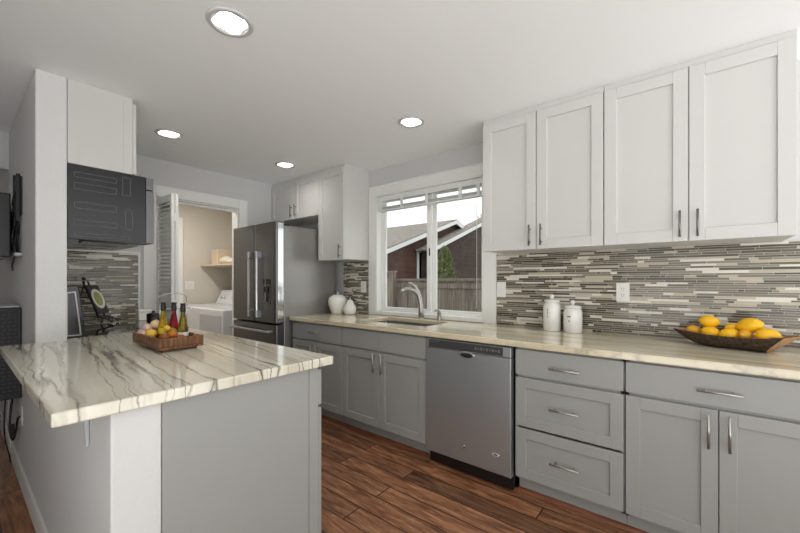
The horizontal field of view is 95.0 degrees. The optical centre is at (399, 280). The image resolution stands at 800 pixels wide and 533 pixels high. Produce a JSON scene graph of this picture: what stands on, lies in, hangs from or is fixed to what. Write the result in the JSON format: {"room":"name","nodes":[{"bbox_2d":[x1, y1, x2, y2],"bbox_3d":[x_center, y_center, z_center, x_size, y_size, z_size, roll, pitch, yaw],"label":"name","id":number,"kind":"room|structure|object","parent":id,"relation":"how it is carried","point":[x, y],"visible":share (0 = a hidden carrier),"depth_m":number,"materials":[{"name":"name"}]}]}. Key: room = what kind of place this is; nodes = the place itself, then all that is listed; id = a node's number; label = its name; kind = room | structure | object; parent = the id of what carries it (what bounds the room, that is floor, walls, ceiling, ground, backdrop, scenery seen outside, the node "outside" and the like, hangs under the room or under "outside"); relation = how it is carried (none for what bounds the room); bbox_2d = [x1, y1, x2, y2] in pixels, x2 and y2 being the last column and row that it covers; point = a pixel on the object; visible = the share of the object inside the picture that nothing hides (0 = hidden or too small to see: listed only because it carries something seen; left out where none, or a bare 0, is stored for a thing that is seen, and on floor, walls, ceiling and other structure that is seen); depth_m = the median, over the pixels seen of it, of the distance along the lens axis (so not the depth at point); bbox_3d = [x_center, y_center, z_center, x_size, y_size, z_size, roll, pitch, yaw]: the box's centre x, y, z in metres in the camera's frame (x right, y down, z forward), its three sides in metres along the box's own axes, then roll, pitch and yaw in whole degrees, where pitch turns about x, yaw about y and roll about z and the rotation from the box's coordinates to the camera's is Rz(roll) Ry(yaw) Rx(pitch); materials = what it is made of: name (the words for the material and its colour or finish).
{"room":"kitchen","nodes":[
{"label":"kitchen","id":0,"kind":"room"},
{"bbox_2d":[0,131,8,171],"bbox_3d":[-3.492,-0.985,2.266,0.120,0.278,1.463,0,0,39],"label":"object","id":1,"kind":"structure","parent":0,"point":[4,136],"depth_m":2.78,"materials":[{"name":"grey paint"}]},
{"bbox_2d":[0,69,160,532],"bbox_3d":[-2.486,0.065,2.473,4.420,2.378,0.127,0,0,39],"label":"wall","id":2,"kind":"structure","parent":0,"point":[37,283],"depth_m":1.94,"materials":[{"name":"white paint"}]},
{"bbox_2d":[0,302,21,400],"bbox_3d":[-2.661,0.447,2.415,0.622,0.575,0.182,0,0,39],"label":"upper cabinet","id":3,"kind":"object","parent":2,"relation":"attached to","point":[10,313],"visible":0.73,"depth_m":2.25,"materials":[{"name":"black painted metal"},{"name":"black plastic"}]},
{"bbox_2d":[3,400,11,462],"bbox_3d":[-2.550,0.965,2.379,0.036,0.462,0.064,0,0,-39],"label":"power cable","id":4,"kind":"object","parent":3,"relation":"hanging from","point":[5,400],"visible":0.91,"depth_m":2.37,"materials":[{"name":"black plastic"}]},
{"bbox_2d":[7,400,11,454],"bbox_3d":[-2.576,0.945,2.418,0.058,0.422,0.023,0,0,39],"label":"power cable","id":5,"kind":"object","parent":3,"relation":"hanging from","point":[8,400],"visible":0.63,"depth_m":2.41,"materials":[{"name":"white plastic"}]},
{"bbox_2d":[8,399,20,440],"bbox_3d":[-2.446,0.876,2.321,0.224,0.287,0.035,0,0,36],"label":"power cable","id":6,"kind":"object","parent":3,"relation":"hanging from","point":[12,428],"visible":0.94,"depth_m":2.33,"materials":[{"name":"black plastic"}]},
{"bbox_2d":[11,173,21,270],"bbox_3d":[-2.453,-0.367,2.334,0.253,0.619,0.044,0,0,39],"label":"mount","id":7,"kind":"object","parent":2,"relation":"attached to","point":[17,179],"depth_m":2.27,"materials":[{"name":"black metal"}]},
{"bbox_2d":[0,192,11,260],"bbox_3d":[-2.826,-0.346,2.586,0.950,0.400,0.068,0,0,39],"label":"television","id":8,"kind":"object","parent":7,"relation":"attached to","point":[5,198],"visible":1,"depth_m":2.28,"materials":[{"name":"black plastic"}]},
{"bbox_2d":[11,252,21,256],"bbox_3d":[-2.425,-0.161,2.318,0.190,0.020,0.034,0,0,39],"label":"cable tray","id":9,"kind":"object","parent":7,"relation":"on","point":[15,254],"depth_m":2.27,"materials":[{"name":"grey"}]},
{"bbox_2d":[20,404,22,425],"bbox_3d":[-2.343,0.834,2.268,0.074,0.118,0.008,0,0,39],"label":"power outlet","id":10,"kind":"object","parent":2,"relation":"attached to","point":[21,406],"visible":1,"depth_m":2.26,"materials":[{"name":"white plastic"}]},
{"bbox_2d":[0,410,47,532],"bbox_3d":[-2.512,1.204,2.401,4.370,0.100,0.014,0,0,39],"label":"baseboard","id":11,"kind":"structure","parent":2,"relation":"attached to","point":[39,525],"depth_m":2.07,"materials":[{"name":"white wood"}]},
{"bbox_2d":[83,420,88,446],"bbox_3d":[-1.043,0.453,1.139,0.015,0.162,0.116,0,0,39],"label":"support bracket","id":12,"kind":"object","parent":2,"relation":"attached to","point":[85,423],"visible":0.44,"depth_m":1.18,"materials":[{"name":"grey metal"}]},
{"bbox_2d":[67,79,135,174],"bbox_3d":[-2.029,-0.889,2.415,0.762,0.468,0.358,0,0,39],"label":"upper cabinet","id":13,"kind":"object","parent":2,"relation":"attached to","point":[101,124],"visible":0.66,"depth_m":2.15,"materials":[{"name":"grey paint"}]},
{"bbox_2d":[67,163,153,250],"bbox_3d":[-1.996,-0.431,2.456,0.761,0.446,0.464,0,0,39],"label":"microwave","id":14,"kind":"object","parent":13,"relation":"attached to","point":[107,210],"visible":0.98,"depth_m":2.19,"materials":[{"name":"black metal"}]},
{"bbox_2d":[169,204,230,304],"bbox_3d":[-3.358,0.065,4.760,0.120,2.378,2.320,0,0,39],"label":"wall","id":15,"kind":"structure","parent":0,"point":[205,230],"depth_m":5.30,"materials":[{"name":"beige paint"}]},
{"bbox_2d":[165,217,182,304],"bbox_3d":[-3.108,0.194,4.956,0.020,2.120,0.320,0,0,39],"label":"door","id":16,"kind":"structure","parent":15,"relation":"in","point":[180,220],"depth_m":5.04,"materials":[{"name":"white wood"}]},
{"bbox_2d":[185,281,193,288],"bbox_3d":[-2.954,0.069,5.152,0.012,0.118,0.118,0,0,39],"label":"light switch","id":17,"kind":"object","parent":15,"relation":"attached to","point":[188,284],"visible":1,"depth_m":5.15,"materials":[{"name":"white plastic"}]},
{"bbox_2d":[115,154,295,308],"bbox_3d":[-2.071,0.065,3.712,0.120,2.378,2.320,0,0,39],"label":"wall","id":18,"kind":"structure","parent":0,"point":[163,173],"depth_m":3.74,"materials":[{"name":"grey paint"}]},
{"bbox_2d":[67,250,137,321],"bbox_3d":[-2.546,0.056,3.025,0.010,0.587,0.645,0,0,39],"label":"tiled wall","id":19,"kind":"structure","parent":18,"relation":"attached to","point":[115,275],"depth_m":3.11,"materials":[{"name":"beige tile"}]},
{"bbox_2d":[67,249,139,308],"bbox_3d":[-2.539,0.048,3.030,0.014,0.602,0.661,0,0,39],"label":"trim","id":20,"kind":"structure","parent":18,"relation":"attached to","point":[138,253],"depth_m":3.27,"materials":[{"name":"white"}]},
{"bbox_2d":[156,193,177,323],"bbox_3d":[-2.088,0.245,3.285,0.368,1.988,0.056,0,0,39],"label":"bifold door","id":21,"kind":"structure","parent":18,"relation":"in","point":[166,269],"depth_m":3.24,"materials":[{"name":"white wood"}]},
{"bbox_2d":[143,184,247,335],"bbox_3d":[-2.051,0.188,3.721,0.139,2.133,0.983,0,0,39],"label":"trim","id":22,"kind":"structure","parent":18,"relation":"attached to","point":[149,251],"depth_m":3.57,"materials":[{"name":"white wood"}]},
{"bbox_2d":[0,418,630,532],"bbox_3d":[-1.368,1.314,2.199,8.000,0.120,4.080,0,0,39],"label":"floor","id":23,"kind":"structure","parent":0,"point":[369,484],"depth_m":2.10,"materials":[{"name":"brown wood"}]},
{"bbox_2d":[67,285,168,337],"bbox_3d":[-1.988,0.626,2.614,0.758,1.197,0.713,0,0,39],"label":"range","id":24,"kind":"object","parent":23,"relation":"on","point":[76,328],"visible":0.07,"depth_m":2.16,"materials":[{"name":"black metal"}]},
{"bbox_2d":[76,321,168,337],"bbox_3d":[-2.007,0.345,2.591,0.758,0.018,0.654,0,0,39],"label":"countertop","id":25,"kind":"structure","parent":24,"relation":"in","point":[122,327],"depth_m":2.55,"materials":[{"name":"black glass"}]},
{"bbox_2d":[146,311,158,323],"bbox_3d":[-1.791,0.278,2.662,0.086,0.115,0.086,0,0,39],"label":"cooking pot","id":26,"kind":"object","parent":24,"relation":"on","point":[150,317],"visible":0.6,"depth_m":2.63,"materials":[{"name":"black metal"}]},
{"bbox_2d":[178,290,231,328],"bbox_3d":[-2.576,0.693,5.035,0.655,1.102,0.645,0,0,39],"label":"washing machine","id":27,"kind":"object","parent":23,"relation":"on","point":[225,298],"visible":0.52,"depth_m":4.83,"materials":[{"name":"white metal"}]},
{"bbox_2d":[199,306,231,335],"bbox_3d":[-2.058,0.693,4.611,0.655,1.102,0.649,0,0,39],"label":"dryer","id":28,"kind":"object","parent":23,"relation":"on","point":[218,319],"visible":0.16,"depth_m":4.29,"materials":[{"name":"white metal"}]},
{"bbox_2d":[161,368,320,532],"bbox_3d":[-1.118,0.813,1.862,1.530,0.882,0.652,0,0,39],"label":"base cabinet","id":29,"kind":"object","parent":23,"relation":"on","point":[246,458],"visible":0.53,"depth_m":1.33,"materials":[{"name":"grey paint"}]},
{"bbox_2d":[0,328,332,427],"bbox_3d":[-1.185,0.352,1.757,1.561,0.038,0.911,0,0,39],"label":"countertop","id":30,"kind":"structure","parent":29,"relation":"on","point":[79,379],"depth_m":1.40,"materials":[{"name":"white stone"}]},
{"bbox_2d":[133,332,203,351],"bbox_3d":[-1.179,0.301,1.856,0.385,0.064,0.193,0,0,39],"label":"wooden tray","id":31,"kind":"object","parent":30,"relation":"on","point":[178,343],"visible":0.84,"depth_m":1.75,"materials":[{"name":"brown wood"}]},
{"bbox_2d":[145,328,156,336],"bbox_3d":[-1.255,0.267,1.847,0.052,0.052,0.052,0,0,39],"label":"squash","id":32,"kind":"object","parent":31,"relation":"on","point":[151,331],"visible":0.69,"depth_m":1.83,"materials":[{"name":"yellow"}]},
{"bbox_2d":[157,302,167,337],"bbox_3d":[-1.236,0.212,1.914,0.051,0.193,0.051,0,0,39],"label":"oil bottle","id":33,"kind":"object","parent":31,"relation":"on","point":[163,322],"visible":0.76,"depth_m":1.90,"materials":[{"name":"yellow glass"}]},
{"bbox_2d":[159,333,169,338],"bbox_3d":[-1.161,0.280,1.804,0.044,0.044,0.044,0,0,39],"label":"tomato","id":34,"kind":"object","parent":31,"relation":"on","point":[162,336],"visible":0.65,"depth_m":1.79,"materials":[{"name":"food"}]},
{"bbox_2d":[168,330,177,337],"bbox_3d":[-1.143,0.270,1.842,0.044,0.044,0.044,0,0,39],"label":"pepper","id":35,"kind":"object","parent":31,"relation":"on","point":[172,334],"visible":0.8,"depth_m":1.83,"materials":[{"name":"orange food"}]},
{"bbox_2d":[169,302,178,337],"bbox_3d":[-1.184,0.212,1.919,0.050,0.193,0.050,0,0,39],"label":"oil bottle","id":36,"kind":"object","parent":31,"relation":"on","point":[173,321],"visible":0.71,"depth_m":1.91,"materials":[{"name":"red glass"}]},
{"bbox_2d":[177,303,188,335],"bbox_3d":[-1.106,0.213,1.867,0.051,0.191,0.051,0,0,39],"label":"oil bottle","id":37,"kind":"object","parent":31,"relation":"on","point":[182,327],"visible":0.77,"depth_m":1.85,"materials":[{"name":"green glass"}]},
{"bbox_3d":[-1.168,0.262,1.875,0.048,0.048,0.048,0,0,39],"label":"pepper","id":38,"kind":"object","parent":31,"relation":"on","visible":0},
{"bbox_2d":[163,325,170,330],"bbox_3d":[-1.176,0.240,1.849,0.032,0.032,0.032,0,0,39],"label":"pepper","id":39,"kind":"object","parent":38,"relation":"on","point":[166,328],"visible":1,"depth_m":1.84,"materials":[{"name":"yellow food"}]},
{"bbox_3d":[-1.343,0.276,1.905,0.048,0.048,0.048,0,0,39],"label":"garlic bulb","id":40,"kind":"object","parent":31,"relation":"in","visible":0},
{"bbox_2d":[142,323,152,329],"bbox_3d":[-1.309,0.244,1.899,0.046,0.046,0.046,0,0,39],"label":"garlic bulb","id":41,"kind":"object","parent":40,"relation":"on","point":[147,326],"visible":0.77,"depth_m":1.89,"materials":[{"name":"food"}]},
{"bbox_3d":[-1.284,0.261,1.969,0.056,0.056,0.056,0,0,39],"label":"garlic bulb","id":42,"kind":"object","parent":31,"relation":"in","visible":0},
{"bbox_2d":[150,319,158,328],"bbox_3d":[-1.289,0.231,1.935,0.054,0.054,0.054,0,0,39],"label":"onion","id":43,"kind":"object","parent":42,"relation":"on","point":[154,323],"visible":0.71,"depth_m":1.92,"materials":[{"name":"beige food"}]},
{"bbox_2d":[159,293,191,327],"bbox_3d":[-1.527,0.209,2.494,0.024,0.246,0.210,0,0,39],"label":"wire stand","id":44,"kind":"object","parent":30,"relation":"on","point":[190,307],"visible":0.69,"depth_m":2.47,"materials":[{"name":"silver metal"}]},
{"bbox_2d":[230,221,334,347],"bbox_3d":[-1.263,0.351,3.915,0.820,1.805,0.775,0,0,39],"label":"refrigerator","id":45,"kind":"object","parent":23,"relation":"on","point":[278,274],"visible":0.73,"depth_m":3.60,"materials":[{"name":"grey metal"}]},
{"bbox_2d":[293,321,349,423],"bbox_3d":[-0.576,0.819,3.517,0.706,0.870,0.656,0,0,39],"label":"base cabinet","id":46,"kind":"object","parent":23,"relation":"on","point":[313,337],"visible":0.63,"depth_m":3.20,"materials":[{"name":"grey paint"}]},
{"bbox_2d":[289,313,799,379],"bbox_3d":[0.553,0.364,2.630,3.604,0.037,0.684,0,0,39],"label":"countertop","id":47,"kind":"structure","parent":46,"relation":"on","point":[783,362],"depth_m":2.01,"materials":[{"name":"beige stone"}]},
{"bbox_2d":[328,292,346,313],"bbox_3d":[-0.652,0.233,3.821,0.194,0.226,0.194,0,0,39],"label":"cookie jar","id":48,"kind":"object","parent":47,"relation":"on","point":[336,302],"visible":0.95,"depth_m":3.75,"materials":[{"name":"white ceramic"}]},
{"bbox_2d":[343,297,355,314],"bbox_3d":[-0.510,0.259,3.731,0.134,0.173,0.134,0,0,39],"label":"cookie jar","id":49,"kind":"object","parent":47,"relation":"on","point":[349,308],"visible":0.99,"depth_m":3.69,"materials":[{"name":"white ceramic"}]},
{"bbox_2d":[380,321,431,326],"bbox_3d":[0.036,0.475,3.116,0.740,0.182,0.415,0,0,39],"label":"sink","id":50,"kind":"object","parent":47,"relation":"in","point":[394,322],"visible":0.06,"depth_m":3.34,"materials":[{"name":"grey metal"}]},
{"bbox_2d":[400,282,424,318],"bbox_3d":[0.108,0.179,3.273,0.237,0.335,0.064,0,0,-19],"label":"faucet","id":51,"kind":"object","parent":47,"relation":"on","point":[415,291],"visible":1,"depth_m":3.28,"materials":[{"name":"silver metal"}]},
{"bbox_2d":[435,309,440,320],"bbox_3d":[0.331,0.296,3.155,0.044,0.101,0.064,0,0,39],"label":"soap dispenser","id":52,"kind":"object","parent":47,"relation":"on","point":[438,310],"visible":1,"depth_m":3.15,"materials":[{"name":"silver metal"}]},
{"bbox_2d":[543,294,560,331],"bbox_3d":[1.046,0.221,2.523,0.114,0.248,0.114,0,0,39],"label":"canister","id":53,"kind":"object","parent":47,"relation":"on","point":[551,307],"visible":1,"depth_m":2.48,"materials":[{"name":"white ceramic"}]},
{"bbox_2d":[563,300,582,332],"bbox_3d":[1.149,0.239,2.435,0.116,0.214,0.117,0,0,39],"label":"canister","id":54,"kind":"object","parent":47,"relation":"on","point":[572,314],"visible":1,"depth_m":2.39,"materials":[{"name":"white ceramic"}]},
{"bbox_2d":[674,328,799,351],"bbox_3d":[1.691,0.303,1.874,0.187,0.083,0.480,0,0,-33],"label":"dough bowl","id":55,"kind":"object","parent":47,"relation":"on","point":[773,343],"visible":0.94,"depth_m":1.79,"materials":[{"name":"brown wood"}]},
{"bbox_2d":[686,325,700,332],"bbox_3d":[1.599,0.270,1.992,0.070,0.052,0.052,0,0,39],"label":"lemon","id":56,"kind":"object","parent":55,"relation":"in","point":[693,328],"visible":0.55,"depth_m":1.98,"materials":[{"name":"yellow food"}]},
{"bbox_2d":[700,326,719,335],"bbox_3d":[1.624,0.271,1.918,0.084,0.060,0.062,0,0,39],"label":"lemon","id":57,"kind":"object","parent":55,"relation":"in","point":[709,330],"visible":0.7,"depth_m":1.90,"materials":[{"name":"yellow food"}]},
{"bbox_2d":[698,315,719,326],"bbox_3d":[1.641,0.218,1.944,0.091,0.063,0.063,0,0,39],"label":"lemon","id":58,"kind":"object","parent":57,"relation":"on","point":[707,320],"visible":0.95,"depth_m":1.92,"materials":[{"name":"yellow food"}]},
{"bbox_2d":[718,328,738,336],"bbox_3d":[1.666,0.273,1.853,0.087,0.061,0.063,0,0,39],"label":"lemon","id":59,"kind":"object","parent":55,"relation":"in","point":[730,332],"visible":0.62,"depth_m":1.83,"materials":[{"name":"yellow food"}]},
{"bbox_2d":[725,323,738,330],"bbox_3d":[1.716,0.250,1.884,0.071,0.058,0.064,0,0,39],"label":"lemon","id":60,"kind":"object","parent":55,"relation":"in","point":[731,325],"visible":0.38,"depth_m":1.87,"materials":[{"name":"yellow food"}]},
{"bbox_2d":[738,330,752,337],"bbox_3d":[1.702,0.268,1.805,0.057,0.051,0.064,0,0,39],"label":"lemon","id":61,"kind":"object","parent":55,"relation":"in","point":[742,333],"visible":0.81,"depth_m":1.79,"materials":[{"name":"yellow food"}]},
{"bbox_2d":[736,318,763,332],"bbox_3d":[1.731,0.224,1.814,0.100,0.077,0.078,0,0,39],"label":"lemon","id":62,"kind":"object","parent":61,"relation":"on","point":[751,324],"visible":0.89,"depth_m":1.79,"materials":[{"name":"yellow food"}]},
{"bbox_2d":[754,328,781,338],"bbox_3d":[1.749,0.264,1.741,0.101,0.070,0.071,0,0,39],"label":"lemon","id":63,"kind":"object","parent":55,"relation":"in","point":[765,333],"visible":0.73,"depth_m":1.72,"materials":[{"name":"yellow food"}]},
{"bbox_2d":[342,327,429,452],"bbox_3d":[0.033,0.819,3.022,0.860,0.870,0.656,0,0,39],"label":"base cabinet","id":64,"kind":"object","parent":23,"relation":"on","point":[384,373],"visible":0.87,"depth_m":2.77,"materials":[{"name":"grey paint"}]},
{"bbox_2d":[426,337,519,489],"bbox_3d":[0.605,0.815,2.556,0.600,0.854,0.636,0,0,39],"label":"dishwasher","id":65,"kind":"object","parent":23,"relation":"on","point":[470,386],"visible":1,"depth_m":2.28,"materials":[{"name":"silver metal"}]},
{"bbox_2d":[321,414,648,532],"bbox_3d":[0.344,1.243,2.480,3.440,0.022,0.032,0,0,39],"label":"trim","id":66,"kind":"structure","parent":23,"relation":"on","point":[582,511],"depth_m":2.10,"materials":[{"name":"grey wood"}]},
{"bbox_2d":[515,347,626,523],"bbox_3d":[1.062,0.819,2.184,0.552,0.870,0.656,0,0,39],"label":"base cabinet","id":67,"kind":"object","parent":23,"relation":"on","point":[570,408],"visible":0.88,"depth_m":1.94,"materials":[{"name":"grey paint"}]},
{"bbox_2d":[625,360,799,532],"bbox_3d":[1.547,0.819,1.789,0.696,0.870,0.656,0,0,39],"label":"base cabinet","id":68,"kind":"object","parent":23,"relation":"on","point":[707,451],"visible":0.92,"depth_m":1.59,"materials":[{"name":"grey paint"}]},
{"bbox_3d":[-2.407,0.814,2.937,0.293,0.880,0.685,0,0,39],"label":"base cabinet","id":69,"kind":"object","parent":23,"relation":"on","visible":0},
{"bbox_2d":[84,319,145,324],"bbox_3d":[-2.403,0.356,2.943,0.296,0.034,0.702,0,0,39],"label":"countertop","id":70,"kind":"structure","parent":69,"relation":"on","point":[122,320],"depth_m":3.02,"materials":[{"name":"grey stone"}]},
{"bbox_2d":[80,277,119,322],"bbox_3d":[-2.398,0.154,2.877,0.296,0.363,0.122,0,0,-16],"label":"easel","id":71,"kind":"object","parent":70,"relation":"on","point":[83,278],"visible":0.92,"depth_m":2.85,"materials":[{"name":"black metal"}]},
{"bbox_2d":[85,285,108,313],"bbox_3d":[-2.380,0.149,2.882,0.089,0.222,0.170,0,0,-16],"label":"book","id":72,"kind":"object","parent":71,"relation":"on","point":[98,301],"visible":1,"depth_m":2.86,"materials":[{"name":"grey"}]},
{"bbox_2d":[135,309,151,320],"bbox_3d":[-2.188,0.293,3.124,0.096,0.090,0.096,0,0,39],"label":"canister","id":73,"kind":"object","parent":70,"relation":"on","point":[140,313],"visible":0.87,"depth_m":3.09,"materials":[{"name":"white ceramic"}]},
{"bbox_2d":[0,0,799,184],"bbox_3d":[-1.431,-1.199,2.121,8.000,0.150,4.280,0,0,39],"label":"ceiling","id":74,"kind":"structure","parent":0,"point":[316,85],"depth_m":1.87,"materials":[{"name":"white paint"}]},
{"bbox_2d":[154,129,183,138],"bbox_3d":[-1.772,-1.146,2.811,0.192,0.056,0.192,0,0,39],"label":"ceiling light","id":75,"kind":"object","parent":74,"relation":"attached to","point":[171,133],"visible":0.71,"depth_m":2.84,"materials":[{"name":"grey"}]},
{"bbox_2d":[205,6,253,37],"bbox_3d":[-0.741,-1.146,1.599,0.192,0.056,0.192,0,0,39],"label":"ceiling light","id":76,"kind":"object","parent":74,"relation":"attached to","point":[226,15],"visible":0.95,"depth_m":1.62,"materials":[{"name":"grey"}]},
{"bbox_2d":[275,162,294,167],"bbox_3d":[-1.118,-1.146,3.568,0.192,0.056,0.192,0,0,39],"label":"ceiling light","id":77,"kind":"object","parent":74,"relation":"attached to","point":[286,164],"visible":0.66,"depth_m":3.60,"materials":[{"name":"grey"}]},
{"bbox_2d":[398,116,424,127],"bbox_3d":[0.080,-1.146,2.600,0.192,0.056,0.192,0,0,39],"label":"ceiling light","id":78,"kind":"object","parent":74,"relation":"attached to","point":[410,120],"visible":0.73,"depth_m":2.64,"materials":[{"name":"grey"}]},
{"bbox_2d":[231,60,799,322],"bbox_3d":[0.159,0.065,3.482,7.250,2.378,0.162,0,0,39],"label":"wall","id":79,"kind":"structure","parent":0,"point":[471,154],"depth_m":3.25,"materials":[{"name":"grey paint"}]},
{"bbox_2d":[200,263,231,266],"bbox_3d":[-2.185,-0.209,4.996,1.399,0.022,0.448,0,0,39],"label":"wall shelf","id":80,"kind":"object","parent":79,"relation":"attached to","point":[225,264],"visible":0.49,"depth_m":5.03,"materials":[{"name":"beige wood"}]},
{"bbox_2d":[211,249,230,263],"bbox_3d":[-2.607,-0.329,5.334,0.230,0.218,0.190,0,0,39],"label":"storage box","id":81,"kind":"object","parent":80,"relation":"on","point":[216,255],"visible":0.76,"depth_m":5.25,"materials":[{"name":"beige cardboard"}]},
{"bbox_2d":[219,256,231,263],"bbox_3d":[-2.394,-0.277,5.099,0.356,0.112,0.188,0,0,39],"label":"towel","id":82,"kind":"object","parent":80,"relation":"on","point":[226,259],"visible":0.55,"depth_m":5.01,"materials":[{"name":"beige fabric"}]},
{"bbox_2d":[271,171,318,225],"bbox_3d":[-1.076,-0.897,4.148,0.865,0.452,0.386,0,0,39],"label":"upper cabinet","id":83,"kind":"object","parent":79,"relation":"attached to","point":[294,202],"visible":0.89,"depth_m":4.01,"materials":[{"name":"grey paint"}]},
{"bbox_2d":[318,163,368,261],"bbox_3d":[-0.590,-0.662,3.752,0.385,0.922,0.386,0,0,39],"label":"upper cabinet","id":84,"kind":"object","parent":79,"relation":"attached to","point":[343,191],"visible":1,"depth_m":3.64,"materials":[{"name":"grey paint"}]},
{"bbox_2d":[343,261,368,313],"bbox_3d":[-0.467,0.072,3.896,0.386,0.547,0.010,0,0,39],"label":"tiled wall","id":85,"kind":"structure","parent":79,"relation":"attached to","point":[355,272],"depth_m":3.88,"materials":[{"name":"beige tile"}]},
{"bbox_2d":[361,281,365,292],"bbox_3d":[-0.380,0.069,3.812,0.074,0.118,0.008,0,0,39],"label":"power outlet","id":86,"kind":"object","parent":85,"relation":"attached to","point":[363,283],"visible":1,"depth_m":3.81,"materials":[{"name":"white plastic"}]},
{"bbox_2d":[382,185,481,316],"bbox_3d":[0.278,-0.255,3.410,1.176,1.194,0.064,0,0,39],"label":"window","id":87,"kind":"structure","parent":79,"relation":"in","point":[431,209],"depth_m":3.39,"materials":[{"name":"white plastic"}]},
{"bbox_2d":[379,177,481,308],"bbox_3d":[0.240,-0.303,3.363,1.145,1.074,0.049,0,0,39],"label":"window blind","id":88,"kind":"object","parent":87,"relation":"attached to","point":[477,182],"visible":0.89,"depth_m":3.27,"materials":[{"name":"white"}]},
{"bbox_2d":[368,163,496,323],"bbox_3d":[0.238,-0.302,3.353,1.425,1.295,0.082,0,0,39],"label":"trim","id":89,"kind":"structure","parent":79,"relation":"attached to","point":[489,259],"depth_m":3.29,"materials":[{"name":"white wood"}]},
{"bbox_2d":[483,86,613,253],"bbox_3d":[0.978,-0.662,2.471,0.757,0.922,0.394,0,0,39],"label":"upper cabinet","id":90,"kind":"object","parent":79,"relation":"attached to","point":[543,164],"visible":0.99,"depth_m":2.31,"materials":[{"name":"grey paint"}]},
{"bbox_2d":[497,241,799,347],"bbox_3d":[1.496,0.072,2.299,1.884,0.547,0.010,0,0,39],"label":"tiled wall","id":91,"kind":"structure","parent":79,"relation":"attached to","point":[671,288],"depth_m":2.23,"materials":[{"name":"beige tile"}]},
{"bbox_2d":[497,282,505,296],"bbox_3d":[0.789,0.073,2.859,0.074,0.118,0.012,0,0,39],"label":"light switch","id":92,"kind":"object","parent":91,"relation":"attached to","point":[501,286],"visible":1,"depth_m":2.86,"materials":[{"name":"white plastic"}]},
{"bbox_2d":[616,283,629,301],"bbox_3d":[1.425,0.076,2.344,0.074,0.118,0.008,0,0,39],"label":"power outlet","id":93,"kind":"object","parent":91,"relation":"attached to","point":[622,289],"visible":1,"depth_m":2.34,"materials":[{"name":"white plastic"}]},
{"bbox_2d":[604,29,796,248],"bbox_3d":[1.569,-0.662,1.990,0.764,0.922,0.394,0,0,39],"label":"upper cabinet","id":94,"kind":"object","parent":79,"relation":"attached to","point":[701,150],"visible":1,"depth_m":1.82,"materials":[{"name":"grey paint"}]},
{"label":"outside","id":95,"kind":"structure","parent":0,"visible":0},
{"bbox_3d":[9.384,1.779,21.749,50.000,0.150,39.820,0,0,39],"label":"ground","id":96,"kind":"structure","parent":95,"visible":0},
{"bbox_2d":[387,217,481,281],"bbox_3d":[1.127,-0.839,18.683,7.662,5.085,15.800,0,0,39],"label":"neighbor house","id":97,"kind":"structure","parent":96,"relation":"on","point":[407,244],"depth_m":14.04,"materials":[{"name":"brown"}]},
{"bbox_2d":[387,271,481,311],"bbox_3d":[0.507,0.764,6.371,6.442,1.880,0.180,0,0,39],"label":"wooden fence","id":98,"kind":"object","parent":96,"relation":"on","point":[459,295],"visible":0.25,"depth_m":6.22,"materials":[{"name":"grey wood"}]},
{"bbox_2d":[437,246,457,281],"bbox_3d":[1.142,0.400,9.320,0.944,2.609,0.916,0,0,39],"label":"evergreen shrub","id":99,"kind":"object","parent":96,"relation":"on","point":[445,265],"visible":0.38,"depth_m":9.18,"materials":[{"name":"green plant"}]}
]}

